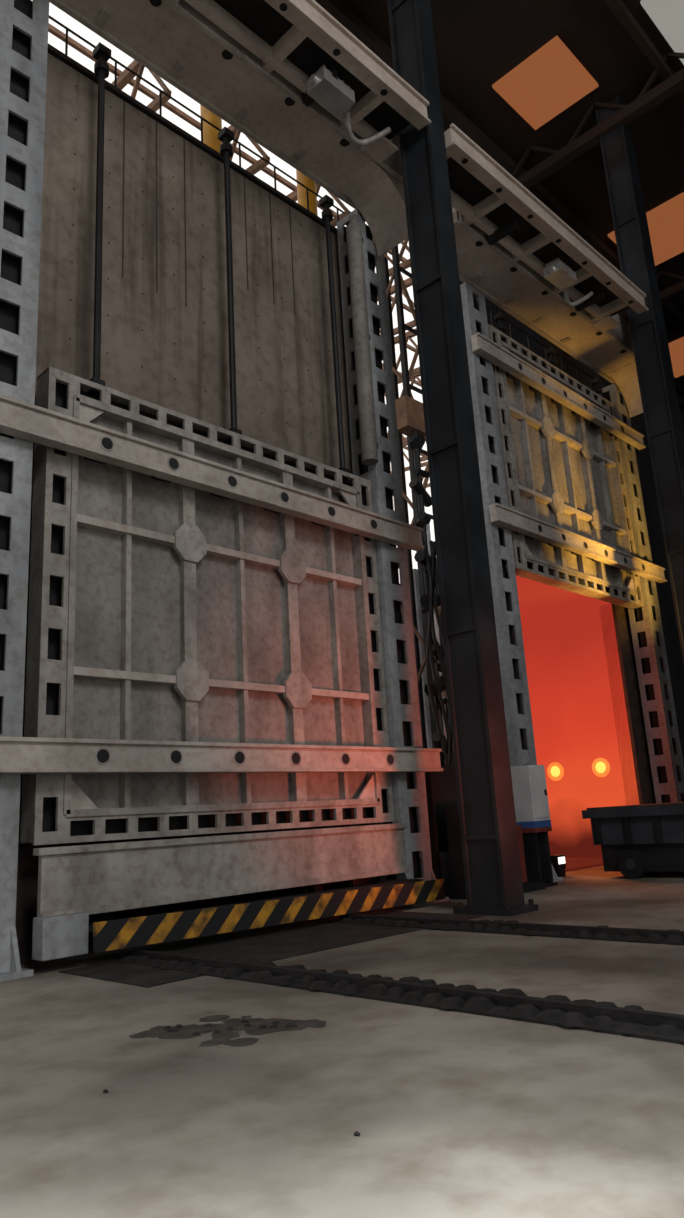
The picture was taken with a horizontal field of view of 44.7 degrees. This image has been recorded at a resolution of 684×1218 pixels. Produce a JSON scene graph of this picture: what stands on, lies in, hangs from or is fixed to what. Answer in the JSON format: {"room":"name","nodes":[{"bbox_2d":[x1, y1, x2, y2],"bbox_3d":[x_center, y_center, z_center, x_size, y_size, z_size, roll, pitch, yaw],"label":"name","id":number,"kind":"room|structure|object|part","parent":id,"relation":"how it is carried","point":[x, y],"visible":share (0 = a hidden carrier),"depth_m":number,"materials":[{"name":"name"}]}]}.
{"room":"industrial hall","nodes":[
{"label":"industrial hall","id":0,"kind":"room"},
{"bbox_2d":[0,865,683,1217],"bbox_3d":[7.086,6.287,20.314,70.000,0.320,100.001,-17,-19,42],"label":"floor","id":1,"kind":"structure","parent":0,"point":[454,1114],"depth_m":4.47,"materials":[{"name":"concrete"}]},
{"bbox_2d":[0,0,48,981],"bbox_3d":[-4.202,-2.422,10.128,0.860,12.900,0.960,-17,-19,42],"label":"pillar","id":2,"kind":"structure","parent":1,"relation":"on","point":[24,24],"depth_m":10.34,"materials":[{"name":"metal"}]},
{"bbox_2d":[15,15,378,964],"bbox_3d":[-3.769,-1.652,14.660,6.600,13.567,7.200,-17,-19,42],"label":"wall","id":3,"kind":"structure","parent":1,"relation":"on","point":[165,342],"depth_m":13.51,"materials":[{"name":"metal"}]},
{"bbox_2d":[20,366,394,845],"bbox_3d":[-1.558,0.196,12.116,0.380,5.900,6.040,-17,-19,42],"label":"door","id":4,"kind":"structure","parent":3,"relation":"attached to","point":[74,611],"depth_m":11.39,"materials":[{"name":"metal"}]},
{"bbox_2d":[0,394,424,550],"bbox_3d":[-1.471,-1.781,12.388,0.370,0.390,8.030,-17,-19,42],"label":"beam","id":5,"kind":"structure","parent":4,"relation":"attached to","point":[18,418],"depth_m":11.54,"materials":[{"name":"metal"}]},
{"bbox_2d":[87,42,349,480],"bbox_3d":[-1.811,-5.385,13.582,0.220,5.750,4.970,-17,-19,42],"label":"rods","id":6,"kind":"object","parent":4,"relation":"attached to","point":[101,53],"visible":0.84,"depth_m":13.16,"materials":[{"name":"metal"}]},
{"bbox_3d":[-1.590,0.205,12.146,0.070,5.160,5.220,-17,-19,42],"label":"skin panel","id":7,"kind":"part","parent":4,"relation":"part of","materials":[{"name":"paint"}]},
{"bbox_2d":[0,736,443,773],"bbox_3d":[-1.247,2.058,11.422,0.370,0.380,8.030,-17,-19,42],"label":"beam","id":8,"kind":"structure","parent":4,"relation":"attached to","point":[18,755],"depth_m":10.61,"materials":[{"name":"metal"}]},
{"bbox_2d":[71,404,374,809],"bbox_3d":[-1.501,0.179,12.062,0.200,5.160,5.220,-17,-19,42],"label":"ribs","id":9,"kind":"object","parent":4,"relation":"attached to","point":[191,681],"visible":0.89,"depth_m":11.77,"materials":[{"name":"metal"}]},
{"bbox_2d":[32,823,444,960],"bbox_3d":[-2.840,4.166,12.925,6.000,1.190,6.550,-17,-19,42],"label":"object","id":10,"kind":"object","parent":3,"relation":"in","point":[81,884],"visible":0.95,"depth_m":10.35,"materials":[{"name":"metal"}]},
{"bbox_2d":[200,104,221,152],"bbox_3d":[-2.924,-4.835,19.511,1.000,22.000,1.000,-17,-19,42],"label":"post","id":11,"kind":"object","parent":1,"relation":"on","point":[210,134],"visible":0.02,"depth_m":21.12,"materials":[{"name":"metal"}]},
{"bbox_2d":[103,1089,359,1135],"bbox_3d":[-0.920,2.408,3.623,1.797,0.028,1.338,-12,-16,31],"label":"crumb","id":12,"kind":"object","parent":1,"relation":"on","point":[356,1133],"visible":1,"depth_m":3.78,"materials":[{"name":"black"}]},
{"bbox_2d":[48,24,429,579],"bbox_3d":[3.762,-1.151,35.072,14.939,21.689,66.090,-17,-19,42],"label":"roof truss","id":13,"kind":"object","parent":1,"relation":"on","point":[125,77],"visible":0.03,"depth_m":22.58,"materials":[{"name":"metal"}]},
{"bbox_2d":[296,170,317,215],"bbox_3d":[-0.565,-4.489,21.436,1.000,22.000,1.000,-17,-19,42],"label":"post","id":14,"kind":"object","parent":1,"relation":"on","point":[301,191],"visible":0.02,"depth_m":22.99,"materials":[{"name":"metal"}]},
{"bbox_2d":[58,911,683,1044],"bbox_3d":[4.128,2.565,5.591,14.828,0.090,5.300,-17,-19,42],"label":"track","id":15,"kind":"object","parent":1,"relation":"on","point":[248,959],"visible":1,"depth_m":8.03,"materials":[{"name":"black metal"}]},
{"bbox_2d":[337,208,448,907],"bbox_3d":[0.739,-1.479,15.024,0.860,12.900,0.940,-17,-19,42],"label":"pillar","id":16,"kind":"structure","parent":1,"relation":"on","point":[385,485],"depth_m":14.75,"materials":[{"name":"metal"}]},
{"bbox_2d":[49,0,430,256],"bbox_3d":[-1.807,-8.612,12.623,2.340,1.870,9.150,-17,-19,42],"label":"canopy","id":17,"kind":"object","parent":16,"relation":"on","point":[287,75],"visible":0.96,"depth_m":13.41,"materials":[{"name":"paint"}]},
{"bbox_3d":[-0.182,-8.374,13.410,0.400,0.330,0.840,-17,-19,42],"label":"drive motor","id":18,"kind":"part","parent":17,"relation":"part of","materials":[{"name":"metal"}]},
{"bbox_2d":[373,238,453,861],"bbox_3d":[1.620,-2.040,19.404,1.120,16.051,0.920,-17,-19,42],"label":"lattice mast","id":19,"kind":"object","parent":1,"relation":"on","point":[399,284],"visible":0.23,"depth_m":19.71,"materials":[{"name":"metal"}]},
{"bbox_2d":[395,395,454,765],"bbox_3d":[1.755,0.393,16.748,0.545,10.000,0.962,-17,-19,42],"label":"cable bundle","id":20,"kind":"object","parent":1,"relation":"on","point":[409,411],"visible":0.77,"depth_m":16.81,"materials":[{"name":"metal"}]},
{"bbox_2d":[387,0,538,916],"bbox_3d":[1.598,-5.333,14.068,0.950,19.800,0.700,-17,-19,42],"label":"column","id":21,"kind":"structure","parent":1,"relation":"on","point":[489,836],"depth_m":13.00,"materials":[{"name":"black metal"}]},
{"bbox_2d":[425,766,545,899],"bbox_3d":[2.427,3.839,14.591,1.250,2.200,1.800,-17,-19,42],"label":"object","id":22,"kind":"object","parent":1,"relation":"on","point":[441,787],"visible":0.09,"depth_m":14.31,"materials":[{"name":"metal"}]},
{"bbox_2d":[460,282,561,881],"bbox_3d":[3.231,-1.004,17.493,0.860,12.900,0.960,-17,-19,42],"label":"pillar","id":23,"kind":"structure","parent":1,"relation":"on","point":[484,405],"depth_m":17.37,"materials":[{"name":"metal"}]},
{"bbox_2d":[399,307,655,875],"bbox_3d":[3.392,-0.152,22.285,5.830,13.567,7.200,-17,-19,42],"label":"furnace","id":24,"kind":"object","parent":1,"relation":"on","point":[590,738],"visible":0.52,"depth_m":22.18,"materials":[{"name":"metal"}]},
{"bbox_3d":[3.504,3.057,21.791,5.300,7.100,6.130,-17,-19,42],"label":"chamber casing","id":25,"kind":"part","parent":24,"relation":"part of","materials":[{"name":"metal"}]},
{"bbox_2d":[511,765,557,886],"bbox_3d":[3.538,3.971,15.271,0.470,2.150,0.550,-17,-19,42],"label":"tall cabinet","id":26,"kind":"object","parent":1,"relation":"on","point":[531,804],"visible":0.8,"depth_m":15.17,"materials":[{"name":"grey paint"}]},
{"bbox_2d":[551,854,565,876],"bbox_3d":[4.399,5.229,16.921,0.215,0.420,0.300,-17,-19,42],"label":"work light","id":27,"kind":"object","parent":1,"relation":"on","point":[558,862],"visible":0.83,"depth_m":16.83,"materials":[{"name":"metal"}]},
{"bbox_2d":[582,802,683,878],"bbox_3d":[8.009,4.148,15.313,5.850,1.320,3.490,-17,-19,42],"label":"cart","id":28,"kind":"object","parent":1,"relation":"on","point":[642,840],"visible":1,"depth_m":15.46,"materials":[{"name":"metal"}]},
{"bbox_2d":[595,95,683,664],"bbox_3d":[7.936,-4.124,20.348,0.950,19.800,0.850,-17,-19,42],"label":"column","id":29,"kind":"structure","parent":1,"relation":"on","point":[660,405],"depth_m":20.75,"materials":[{"name":"black metal"}]},
{"bbox_2d":[601,383,683,802],"bbox_3d":[8.173,-0.061,22.389,0.860,12.900,0.940,-17,-19,42],"label":"pillar","id":30,"kind":"structure","parent":1,"relation":"on","point":[664,760],"depth_m":21.86,"materials":[{"name":"metal"}]},
{"bbox_2d":[444,123,648,417],"bbox_3d":[5.046,-7.304,19.412,2.340,1.870,10.980,-17,-19,42],"label":"canopy","id":31,"kind":"object","parent":30,"relation":"on","point":[511,247],"visible":0.91,"depth_m":18.51,"materials":[{"name":"paint"}]},
{"bbox_3d":[4.816,-7.421,18.362,0.400,0.330,0.840,-17,-19,42],"label":"drive motor","id":32,"kind":"part","parent":31,"relation":"part of","materials":[{"name":"metal"}]},
{"bbox_2d":[480,324,643,608],"bbox_3d":[5.588,-3.295,20.716,0.380,5.900,6.040,-17,-19,42],"label":"door","id":33,"kind":"structure","parent":30,"relation":"attached to","point":[547,571],"depth_m":20.34,"materials":[{"name":"metal"}]},
{"bbox_2d":[494,312,603,401],"bbox_3d":[5.479,-6.421,21.565,0.220,0.680,4.970,-17,-19,42],"label":"rods","id":34,"kind":"object","parent":33,"relation":"on","point":[499,317],"visible":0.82,"depth_m":21.47,"materials":[{"name":"metal"}]},
{"bbox_2d":[471,332,645,449],"bbox_3d":[5.675,-5.271,20.988,0.370,0.390,8.030,-17,-19,42],"label":"beam","id":35,"kind":"structure","parent":33,"relation":"attached to","point":[514,367],"depth_m":20.29,"materials":[{"name":"metal"}]},
{"bbox_3d":[5.557,-3.285,20.746,0.070,5.160,5.220,-17,-19,42],"label":"skin panel","id":36,"kind":"part","parent":33,"relation":"part of","materials":[{"name":"paint"}]},
{"bbox_2d":[503,347,633,589],"bbox_3d":[5.645,-3.312,20.662,0.200,5.160,5.220,-17,-19,42],"label":"ribs","id":37,"kind":"object","parent":33,"relation":"attached to","point":[555,500],"visible":0.74,"depth_m":20.48,"materials":[{"name":"metal"}]},
{"bbox_2d":[489,503,666,582],"bbox_3d":[5.899,-1.432,20.022,0.370,0.380,8.030,-17,-19,42],"label":"beam","id":38,"kind":"structure","parent":33,"relation":"attached to","point":[531,527],"depth_m":19.26,"materials":[{"name":"metal"}]},
{"bbox_2d":[315,0,683,407],"bbox_3d":[10.961,-15.731,14.190,29.030,1.134,91.000,-17,-19,42],"label":"roof beams","id":39,"kind":"structure","parent":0,"point":[673,83],"depth_m":22.65,"materials":[{"name":"black metal"}]},
{"bbox_2d":[319,0,683,384],"bbox_3d":[14.011,-15.715,17.561,29.200,0.200,100.000,-17,-19,42],"label":"ceiling","id":40,"kind":"structure","parent":0,"point":[478,42],"depth_m":22.05,"materials":[{"name":"black metal"}]},
{"bbox_2d":[492,0,683,377],"bbox_3d":[8.562,-13.388,24.907,9.200,0.090,28.000,-17,-19,42],"label":"roof window","id":41,"kind":"structure","parent":40,"relation":"in","point":[551,79],"depth_m":22.15,"materials":[{"name":"orange glass"}]},
{"bbox_2d":[460,281,683,801],"bbox_3d":[21.774,0.436,42.101,0.300,20.000,50.500,-17,-19,42],"label":"wall","id":42,"kind":"structure","parent":0,"point":[664,592],"depth_m":32.48,"materials":[{"name":"grey metal"}]}
]}

